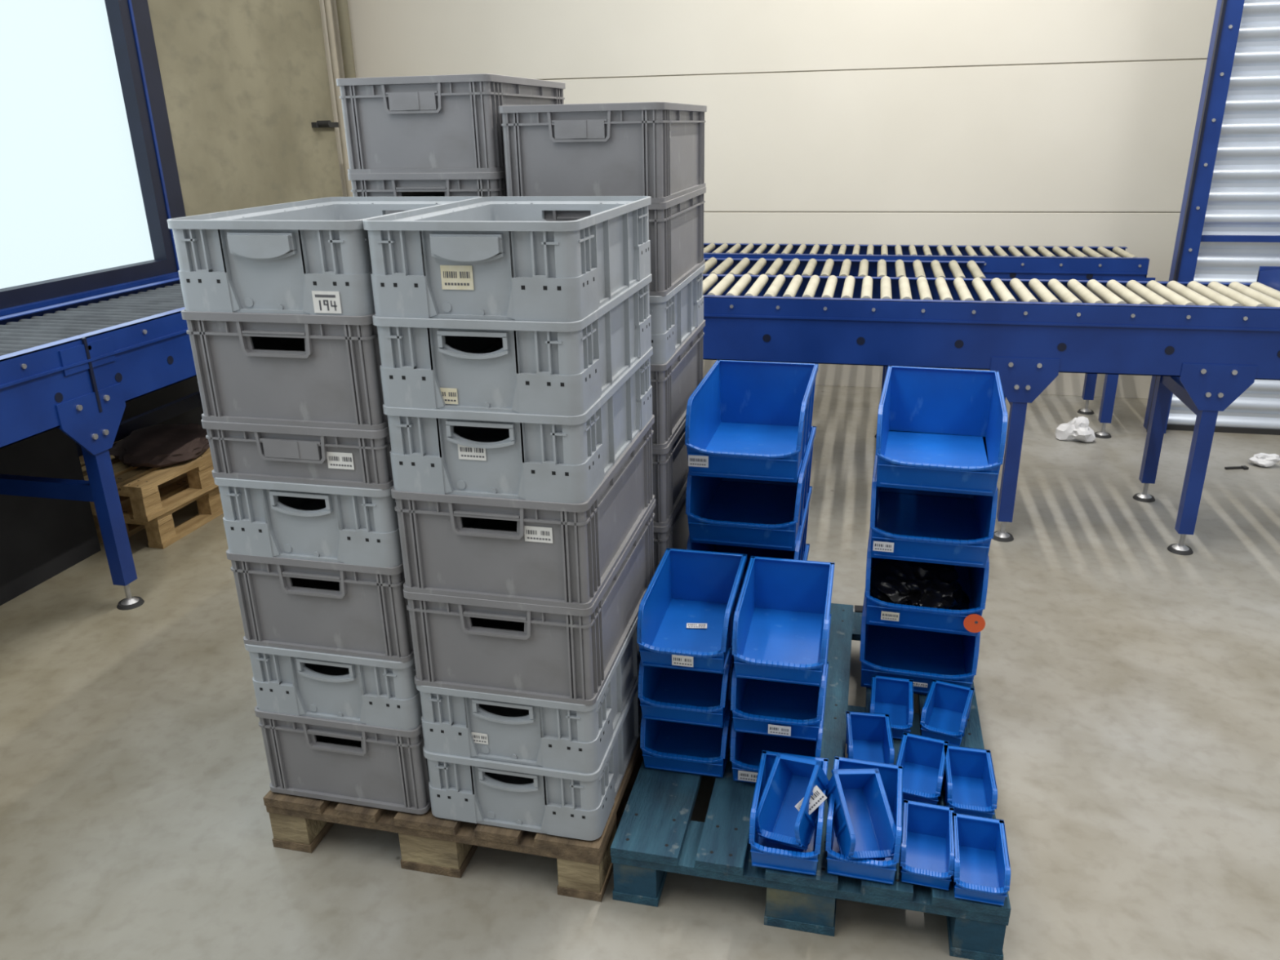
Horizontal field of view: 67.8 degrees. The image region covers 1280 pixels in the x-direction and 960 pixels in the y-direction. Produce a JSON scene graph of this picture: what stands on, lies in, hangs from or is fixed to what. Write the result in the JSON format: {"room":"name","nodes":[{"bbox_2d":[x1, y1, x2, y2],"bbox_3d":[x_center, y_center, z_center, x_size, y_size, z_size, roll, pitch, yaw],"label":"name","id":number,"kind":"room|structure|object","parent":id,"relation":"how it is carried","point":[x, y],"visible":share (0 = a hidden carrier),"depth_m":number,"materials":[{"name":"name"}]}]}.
{"room":"distribution center","nodes":[
{"label":"distribution center","id":0,"kind":"room"},
{"bbox_2d":[114,0,346,442],"bbox_3d":[-2.956,-1.333,2.226,0.250,4.200,8.500,4,21,13],"label":"door","id":1,"kind":"structure","parent":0,"point":[245,82],"depth_m":5.12,"materials":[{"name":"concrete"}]},
{"bbox_2d":[0,0,186,316],"bbox_3d":[-2.986,-1.189,1.662,0.160,2.515,5.960,4,21,13],"label":"window","id":2,"kind":"structure","parent":1,"relation":"in","point":[90,184],"depth_m":4.14,"materials":[{"name":"white glass"}]},
{"bbox_2d":[311,0,355,196],"bbox_3d":[-1.881,-2.622,5.781,0.100,4.100,0.475,4,21,13],"label":"pipes","id":3,"kind":"object","parent":1,"relation":"attached to","point":[342,6],"visible":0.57,"depth_m":5.91,"materials":[{"name":"beige painted metal"},{"name":"dark rubber"}]},
{"bbox_2d":[0,385,1279,959],"bbox_3d":[0.880,0.662,2.831,10.500,0.100,10.000,4,21,13],"label":"floor","id":4,"kind":"structure","parent":0,"point":[1126,686],"depth_m":2.51,"materials":[{"name":"concrete"}]},
{"bbox_2d":[0,276,202,609],"bbox_3d":[-2.139,0.018,3.199,0.659,0.960,3.520,4,21,13],"label":"conveyor","id":5,"kind":"object","parent":4,"relation":"on","point":[69,371],"depth_m":3.37,"materials":[{"name":"blue metal"}]},
{"bbox_2d":[93,467,223,548],"bbox_3d":[-2.124,0.071,4.226,0.560,0.145,0.722,4,21,13],"label":"pallet","id":6,"kind":"object","parent":4,"relation":"on","point":[162,532],"visible":0.11,"depth_m":4.00,"materials":[{"name":"brown wood"}]},
{"bbox_2d":[79,439,218,521],"bbox_3d":[-2.109,-0.047,4.128,0.560,0.145,0.722,5,21,16],"label":"pallet","id":7,"kind":"object","parent":6,"relation":"on","point":[139,486],"visible":0.21,"depth_m":3.89,"materials":[{"name":"brown wood"}]},
{"bbox_2d":[108,423,209,467],"bbox_3d":[-2.041,-0.163,4.070,0.393,0.112,0.463,4,21,13],"label":"sack","id":8,"kind":"object","parent":7,"relation":"on","point":[157,446],"visible":0.94,"depth_m":3.97,"materials":[{"name":"brown fabric"}]},
{"bbox_2d":[262,733,643,902],"bbox_3d":[-0.336,0.616,2.668,0.800,0.145,1.203,4,21,13],"label":"wooden pallet","id":9,"kind":"object","parent":4,"relation":"on","point":[429,843],"visible":0.2,"depth_m":2.12,"materials":[{"name":"brown wood"}]},
{"bbox_2d":[254,705,431,814],"bbox_3d":[-0.601,0.529,2.386,0.398,0.225,0.598,4,21,13],"label":"crate","id":10,"kind":"object","parent":9,"relation":"on","point":[356,763],"visible":0.46,"depth_m":2.12,"materials":[{"name":"grey plastic"}]},
{"bbox_2d":[244,644,422,729],"bbox_3d":[-0.605,0.348,2.320,0.398,0.176,0.598,4,21,13],"label":"crate","id":11,"kind":"object","parent":10,"relation":"on","point":[375,692],"visible":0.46,"depth_m":2.05,"materials":[{"name":"grey plastic"}]},
{"bbox_2d":[226,549,413,662],"bbox_3d":[-0.607,0.167,2.254,0.398,0.225,0.598,4,21,13],"label":"crate","id":12,"kind":"object","parent":11,"relation":"on","point":[322,606],"visible":0.52,"depth_m":1.99,"materials":[{"name":"grey plastic"}]},
{"bbox_2d":[213,477,402,567],"bbox_3d":[-0.611,-0.013,2.184,0.398,0.176,0.598,4,21,13],"label":"crate","id":13,"kind":"object","parent":12,"relation":"on","point":[351,526],"visible":0.49,"depth_m":1.92,"materials":[{"name":"grey plastic"}]},
{"bbox_2d":[200,418,393,490],"bbox_3d":[-0.613,-0.147,2.135,0.399,0.127,0.599,4,21,13],"label":"crate","id":14,"kind":"object","parent":13,"relation":"on","point":[315,455],"visible":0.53,"depth_m":1.86,"materials":[{"name":"grey plastic"}]},
{"bbox_2d":[181,309,388,430],"bbox_3d":[-0.616,-0.305,2.078,0.398,0.225,0.598,4,21,13],"label":"crate","id":15,"kind":"object","parent":14,"relation":"on","point":[277,369],"visible":0.55,"depth_m":1.81,"materials":[{"name":"grey plastic"}]},
{"bbox_2d":[167,196,481,315],"bbox_3d":[-0.620,-0.486,2.010,0.398,0.176,0.602,4,21,13],"label":"crate","id":16,"kind":"object","parent":15,"relation":"on","point":[312,256],"visible":0.64,"depth_m":1.75,"materials":[{"name":"grey plastic"}]},
{"bbox_2d":[422,676,642,840],"bbox_3d":[-0.212,0.578,2.304,0.398,0.176,0.598,4,21,13],"label":"crate","id":17,"kind":"object","parent":9,"relation":"on","point":[552,802],"visible":0.46,"depth_m":2.05,"materials":[{"name":"grey plastic"}]},
{"bbox_2d":[416,617,640,773],"bbox_3d":[-0.215,0.419,2.248,0.398,0.176,0.598,4,21,13],"label":"crate","id":18,"kind":"object","parent":17,"relation":"on","point":[528,731],"visible":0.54,"depth_m":1.99,"materials":[{"name":"grey plastic"}]},
{"bbox_2d":[403,498,655,706],"bbox_3d":[-0.218,0.239,2.180,0.399,0.225,0.598,4,21,13],"label":"crate","id":19,"kind":"object","parent":18,"relation":"on","point":[566,655],"visible":0.63,"depth_m":1.93,"materials":[{"name":"grey plastic"}]},
{"bbox_2d":[391,414,654,608],"bbox_3d":[-0.222,0.036,2.104,0.398,0.225,0.598,4,21,13],"label":"crate","id":20,"kind":"object","parent":19,"relation":"on","point":[495,548],"visible":0.71,"depth_m":1.85,"materials":[{"name":"grey plastic"}]},
{"bbox_2d":[382,346,653,503],"bbox_3d":[-0.226,-0.144,2.036,0.398,0.176,0.598,4,21,13],"label":"crate","id":21,"kind":"object","parent":20,"relation":"on","point":[558,459],"visible":0.73,"depth_m":1.78,"materials":[{"name":"grey plastic"}]},
{"bbox_2d":[372,273,651,416],"bbox_3d":[-0.229,-0.301,1.977,0.399,0.176,0.598,4,21,13],"label":"crate","id":22,"kind":"object","parent":21,"relation":"on","point":[549,368],"visible":0.76,"depth_m":1.73,"materials":[{"name":"grey plastic"}]},
{"bbox_2d":[362,195,651,321],"bbox_3d":[-0.231,-0.460,1.921,0.398,0.176,0.602,4,21,13],"label":"crate","id":23,"kind":"object","parent":22,"relation":"on","point":[484,258],"visible":0.98,"depth_m":1.68,"materials":[{"name":"grey plastic"}]},
{"bbox_3d":[-0.047,0.318,2.924,0.399,0.225,0.599,4,21,13],"label":"crate","id":24,"kind":"object","parent":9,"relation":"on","visible":0},
{"bbox_2d":[653,490,688,573],"bbox_3d":[-0.052,0.115,2.848,0.398,0.225,0.598,4,21,13],"label":"crate","id":25,"kind":"object","parent":24,"relation":"on","point":[675,535],"visible":0.06,"depth_m":2.61,"materials":[{"name":"grey plastic"}]},
{"bbox_2d":[652,418,688,526],"bbox_3d":[-0.055,-0.089,2.773,0.398,0.225,0.598,4,21,13],"label":"crate","id":26,"kind":"object","parent":25,"relation":"on","point":[670,468],"visible":0.2,"depth_m":2.50,"materials":[{"name":"grey plastic"}]},
{"bbox_2d":[650,319,705,448],"bbox_3d":[-0.060,-0.292,2.696,0.398,0.225,0.598,4,21,13],"label":"crate","id":27,"kind":"object","parent":26,"relation":"on","point":[673,382],"visible":0.23,"depth_m":2.52,"materials":[{"name":"grey plastic"}]},
{"bbox_2d":[648,263,705,364],"bbox_3d":[-0.064,-0.473,2.629,0.398,0.176,0.598,4,21,13],"label":"crate","id":28,"kind":"object","parent":27,"relation":"on","point":[674,316],"visible":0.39,"depth_m":2.48,"materials":[{"name":"grey plastic"}]},
{"bbox_2d":[543,186,706,296],"bbox_3d":[-0.066,-0.654,2.565,0.398,0.225,0.598,4,21,13],"label":"crate","id":29,"kind":"object","parent":28,"relation":"on","point":[676,225],"visible":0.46,"depth_m":2.38,"materials":[{"name":"grey plastic"}]},
{"bbox_2d":[498,102,706,203],"bbox_3d":[-0.070,-0.857,2.487,0.398,0.225,0.599,4,21,13],"label":"crate","id":30,"kind":"object","parent":29,"relation":"on","point":[655,150],"visible":0.96,"depth_m":2.23,"materials":[{"name":"grey plastic"}]},
{"bbox_3d":[-0.446,0.314,3.025,0.399,0.176,0.599,4,21,13],"label":"crate","id":31,"kind":"object","parent":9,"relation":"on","visible":0},
{"bbox_3d":[-0.450,0.157,2.966,0.399,0.176,0.599,4,21,13],"label":"crate","id":32,"kind":"object","parent":31,"relation":"on","visible":0},
{"bbox_3d":[-0.451,0.022,2.918,0.399,0.127,0.599,4,21,13],"label":"crate","id":33,"kind":"object","parent":32,"relation":"on","visible":0},
{"bbox_3d":[-0.455,-0.135,2.858,0.399,0.225,0.599,4,21,13],"label":"crate","id":34,"kind":"object","parent":33,"relation":"on","visible":0},
{"bbox_3d":[-0.459,-0.339,2.784,0.399,0.225,0.599,4,21,13],"label":"crate","id":35,"kind":"object","parent":34,"relation":"on","visible":0},
{"bbox_3d":[-0.462,-0.542,2.708,0.399,0.225,0.599,4,21,13],"label":"crate","id":36,"kind":"object","parent":35,"relation":"on","visible":0},
{"bbox_2d":[347,170,506,214],"bbox_3d":[-0.467,-0.745,2.628,0.398,0.225,0.598,4,21,13],"label":"crate","id":37,"kind":"object","parent":36,"relation":"on","point":[482,184],"visible":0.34,"depth_m":2.33,"materials":[{"name":"grey plastic"}]},
{"bbox_2d":[336,73,565,173],"bbox_3d":[-0.472,-0.948,2.552,0.398,0.225,0.599,4,21,13],"label":"crate","id":38,"kind":"object","parent":37,"relation":"on","point":[431,123],"visible":0.81,"depth_m":2.29,"materials":[{"name":"grey plastic"}]},
{"bbox_2d":[610,603,1010,959],"bbox_3d":[0.466,0.664,2.497,0.800,0.145,1.204,4,21,13],"label":"pallet","id":39,"kind":"object","parent":4,"relation":"on","point":[655,836],"visible":0.41,"depth_m":2.02,"materials":[{"name":"teal wood"}]},
{"bbox_2d":[640,700,733,777],"bbox_3d":[0.137,0.568,2.359,0.205,0.142,0.355,4,21,13],"label":"storage bin","id":40,"kind":"object","parent":39,"relation":"on","point":[697,749],"visible":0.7,"depth_m":2.29,"materials":[{"name":"blue plastic"}]},
{"bbox_2d":[638,642,734,728],"bbox_3d":[0.132,0.439,2.308,0.205,0.142,0.355,4,21,13],"label":"storage bin","id":41,"kind":"object","parent":40,"relation":"on","point":[664,694],"visible":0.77,"depth_m":2.25,"materials":[{"name":"blue plastic"}]},
{"bbox_2d":[636,547,746,674],"bbox_3d":[0.129,0.307,2.261,0.205,0.142,0.358,4,21,13],"label":"storage bin","id":42,"kind":"object","parent":41,"relation":"on","point":[686,610],"visible":0.94,"depth_m":2.32,"materials":[{"name":"blue plastic"}]},
{"bbox_2d":[729,661,828,783],"bbox_3d":[0.342,0.584,2.307,0.205,0.142,0.358,4,21,13],"label":"storage bin","id":43,"kind":"object","parent":39,"relation":"on","point":[746,748],"visible":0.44,"depth_m":2.30,"materials":[{"name":"blue plastic"}]},
{"bbox_2d":[730,613,831,741],"bbox_3d":[0.338,0.455,2.254,0.205,0.142,0.358,4,21,13],"label":"storage bin","id":44,"kind":"object","parent":43,"relation":"on","point":[762,707],"visible":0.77,"depth_m":2.21,"materials":[{"name":"blue plastic"}]},
{"bbox_2d":[732,555,835,686],"bbox_3d":[0.337,0.323,2.209,0.205,0.142,0.355,4,21,13],"label":"storage bin","id":45,"kind":"object","parent":44,"relation":"on","point":[781,620],"visible":1,"depth_m":2.29,"materials":[{"name":"blue plastic"}]},
{"bbox_2d":[748,750,828,875],"bbox_3d":[0.316,0.704,2.014,0.145,0.122,0.240,4,21,13],"label":"storage bin","id":46,"kind":"object","parent":39,"relation":"on","point":[766,854],"visible":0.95,"depth_m":1.93,"materials":[{"name":"blue plastic"}]},
{"bbox_2d":[755,752,828,850],"bbox_3d":[0.320,0.665,1.978,0.133,0.162,0.165,13,25,33],"label":"storage bin","id":47,"kind":"object","parent":46,"relation":"on","point":[788,808],"visible":0.94,"depth_m":1.99,"materials":[{"name":"blue plastic"}]},
{"bbox_2d":[802,543,809,560],"bbox_3d":[0.327,0.367,2.813,0.300,0.195,0.505,4,21,13],"label":"storage bin","id":48,"kind":"object","parent":39,"relation":"on","point":[807,545],"visible":0.02,"depth_m":2.92,"materials":[{"name":"blue plastic"}]},
{"bbox_2d":[686,480,812,582],"bbox_3d":[0.323,0.186,2.750,0.300,0.195,0.505,4,21,13],"label":"storage bin","id":49,"kind":"object","parent":48,"relation":"on","point":[798,553],"visible":0.2,"depth_m":2.88,"materials":[{"name":"blue plastic"}]},
{"bbox_2d":[685,426,816,551],"bbox_3d":[0.322,0.007,2.684,0.300,0.195,0.505,4,21,14],"label":"storage bin","id":50,"kind":"object","parent":49,"relation":"on","point":[742,513],"visible":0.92,"depth_m":2.67,"materials":[{"name":"blue plastic"}]},
{"bbox_2d":[684,360,818,482],"bbox_3d":[0.316,-0.171,2.614,0.300,0.195,0.507,4,21,13],"label":"storage bin","id":51,"kind":"object","parent":50,"relation":"on","point":[745,420],"visible":1,"depth_m":2.75,"materials":[{"name":"blue plastic"}]},
{"bbox_2d":[853,604,862,613],"bbox_3d":[0.703,0.444,3.255,0.120,0.020,0.040,3,21,10],"label":"metal strip","id":52,"kind":"object","parent":39,"relation":"on","point":[857,608],"visible":0.36,"depth_m":3.24,"materials":[{"name":"metal"}]},
{"bbox_2d":[825,755,902,884],"bbox_3d":[0.469,0.710,1.988,0.145,0.122,0.240,4,21,14],"label":"storage bin","id":53,"kind":"object","parent":39,"relation":"on","point":[891,775],"visible":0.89,"depth_m":1.91,"materials":[{"name":"blue plastic"}]},
{"bbox_2d":[825,768,896,860],"bbox_3d":[0.451,0.683,1.947,0.110,0.152,0.173,-3,21,-6],"label":"storage bin","id":54,"kind":"object","parent":53,"relation":"on","point":[864,827],"visible":0.91,"depth_m":1.95,"materials":[{"name":"blue plastic"}]},
{"bbox_2d":[845,711,894,764],"bbox_3d":[0.542,0.633,2.256,0.103,0.078,0.170,2,21,9],"label":"storage bin","id":55,"kind":"object","parent":39,"relation":"on","point":[868,737],"visible":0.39,"depth_m":2.31,"materials":[{"name":"blue plastic"}]},
{"bbox_2d":[870,675,913,739],"bbox_3d":[0.634,0.576,2.404,0.103,0.078,0.170,4,21,14],"label":"storage bin","id":56,"kind":"object","parent":39,"relation":"on","point":[892,696],"visible":0.79,"depth_m":2.46,"materials":[{"name":"blue plastic"}]},
{"bbox_2d":[859,591,980,694],"bbox_3d":[0.788,0.399,2.703,0.300,0.195,0.507,5,21,15],"label":"storage bin","id":57,"kind":"object","parent":39,"relation":"on","point":[922,656],"visible":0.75,"depth_m":2.68,"materials":[{"name":"blue plastic"}]},
{"bbox_2d":[865,491,989,636],"bbox_3d":[0.786,0.221,2.634,0.301,0.195,0.507,4,21,15],"label":"storage bin","id":58,"kind":"object","parent":57,"relation":"on","point":[973,581],"visible":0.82,"depth_m":2.44,"materials":[{"name":"blue plastic"}]},
{"bbox_2d":[871,559,969,609],"bbox_3d":[0.759,0.275,2.571,0.242,0.124,0.260,16,27,39],"label":"small parts","id":59,"kind":"object","parent":58,"relation":"in","point":[935,585],"visible":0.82,"depth_m":2.52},
{"bbox_2d":[870,430,997,568],"bbox_3d":[0.782,0.040,2.570,0.300,0.195,0.507,4,21,15],"label":"storage bin","id":60,"kind":"object","parent":58,"relation":"on","point":[948,530],"visible":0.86,"depth_m":2.56,"materials":[{"name":"blue plastic"}]},
{"bbox_2d":[875,365,1008,496],"bbox_3d":[0.787,-0.140,2.505,0.300,0.195,0.505,5,21,16],"label":"storage bin","id":61,"kind":"object","parent":60,"relation":"on","point":[929,401],"visible":1,"depth_m":2.67,"materials":[{"name":"blue plastic"}]},
{"bbox_2d":[895,732,948,804],"bbox_3d":[0.638,0.664,2.166,0.103,0.078,0.170,7,22,21],"label":"storage bin","id":62,"kind":"object","parent":39,"relation":"on","point":[922,758],"visible":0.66,"depth_m":2.21,"materials":[{"name":"blue plastic"}]},
{"bbox_2d":[900,799,955,890],"bbox_3d":[0.586,0.747,1.946,0.103,0.078,0.170,5,21,16],"label":"storage bin","id":63,"kind":"object","parent":39,"relation":"on","point":[927,844],"visible":1,"depth_m":1.98,"materials":[{"name":"blue plastic"}]},
{"bbox_2d":[920,679,974,746],"bbox_3d":[0.765,0.584,2.375,0.103,0.078,0.170,9,23,25],"label":"storage bin","id":64,"kind":"object","parent":39,"relation":"on","point":[945,712],"visible":0.91,"depth_m":2.41,"materials":[{"name":"blue plastic"}]},
{"bbox_2d":[942,744,997,817],"bbox_3d":[0.732,0.679,2.122,0.103,0.078,0.170,4,21,13],"label":"storage bin","id":65,"kind":"object","parent":39,"relation":"on","point":[970,785],"visible":0.9,"depth_m":2.15,"materials":[{"name":"blue plastic"}]},
{"bbox_2d":[951,812,1010,906],"bbox_3d":[0.677,0.760,1.906,0.103,0.078,0.170,4,21,14],"label":"storage bin","id":66,"kind":"object","parent":39,"relation":"on","point":[982,868],"visible":0.98,"depth_m":1.93,"materials":[{"name":"blue plastic"}]},
{"bbox_2d":[702,257,986,438],"bbox_3d":[0.208,-0.634,4.874,2.920,0.930,0.653,4,21,13],"label":"conveyor","id":67,"kind":"object","parent":4,"relation":"on","point":[856,268],"visible":0.16,"depth_m":4.71,"materials":[{"name":"blue painted steel"},{"name":"cream plastic"}]},
{"bbox_2d":[703,243,1155,438],"bbox_3d":[0.773,-0.853,5.439,3.740,0.926,0.533,4,21,13],"label":"conveyor","id":68,"kind":"object","parent":4,"relation":"on","point":[1020,262],"visible":0.41,"depth_m":4.94,"materials":[{"name":"blue painted steel"},{"name":"cream plastic"}]},
{"bbox_2d":[702,266,1279,555],"bbox_3d":[0.694,-0.409,4.072,4.259,1.050,0.696,4,21,13],"label":"conveyor","id":69,"kind":"object","parent":4,"relation":"on","point":[1205,344],"visible":0.58,"depth_m":3.58,"materials":[{"name":"blue painted steel"},{"name":"cream plastic"}]},
{"bbox_2d":[1054,416,1095,442],"bbox_3d":[2.262,-0.269,4.932,0.189,0.131,0.146,4,21,13],"label":"crumpled paper","id":70,"kind":"object","parent":4,"relation":"on","point":[1077,429],"visible":1,"depth_m":4.91,"materials":[{"name":"white paper"}]},
{"bbox_2d":[1143,0,1279,433],"bbox_3d":[4.630,-2.109,3.919,4.038,4.200,0.130,4,21,13],"label":"trim","id":71,"kind":"structure","parent":4,"relation":"on","point":[1228,15],"depth_m":4.57,"materials":[{"name":"blue paint"}]},
{"bbox_2d":[1166,0,1279,435],"bbox_3d":[4.679,-2.122,3.951,3.960,4.200,0.060,4,21,13],"label":"door","id":72,"kind":"structure","parent":71,"relation":"attached to","point":[1244,198],"depth_m":4.63,"materials":[{"name":"metal"}]},
{"bbox_2d":[1224,465,1248,470],"bbox_3d":[2.821,-0.056,4.500,0.100,0.012,0.026,-2,20,-3],"label":"scrap","id":73,"kind":"object","parent":4,"relation":"on","point":[1244,467],"visible":1,"depth_m":4.50,"materials":[{"name":"rubber"}]},
{"bbox_2d":[1247,453,1279,466],"bbox_3d":[2.972,-0.099,4.535,0.118,0.062,0.094,-6,21,-12],"label":"crumpled paper","id":74,"kind":"object","parent":4,"relation":"on","point":[1264,460],"visible":1,"depth_m":4.51,"materials":[{"name":"white paper"}]},
{"bbox_2d":[347,0,1217,399],"bbox_3d":[2.359,-2.518,5.136,9.050,4.200,0.160,4,21,13],"label":"wall","id":75,"kind":"structure","parent":0,"point":[966,122],"depth_m":5.46,"materials":[{"name":"beige paint"}]}
]}

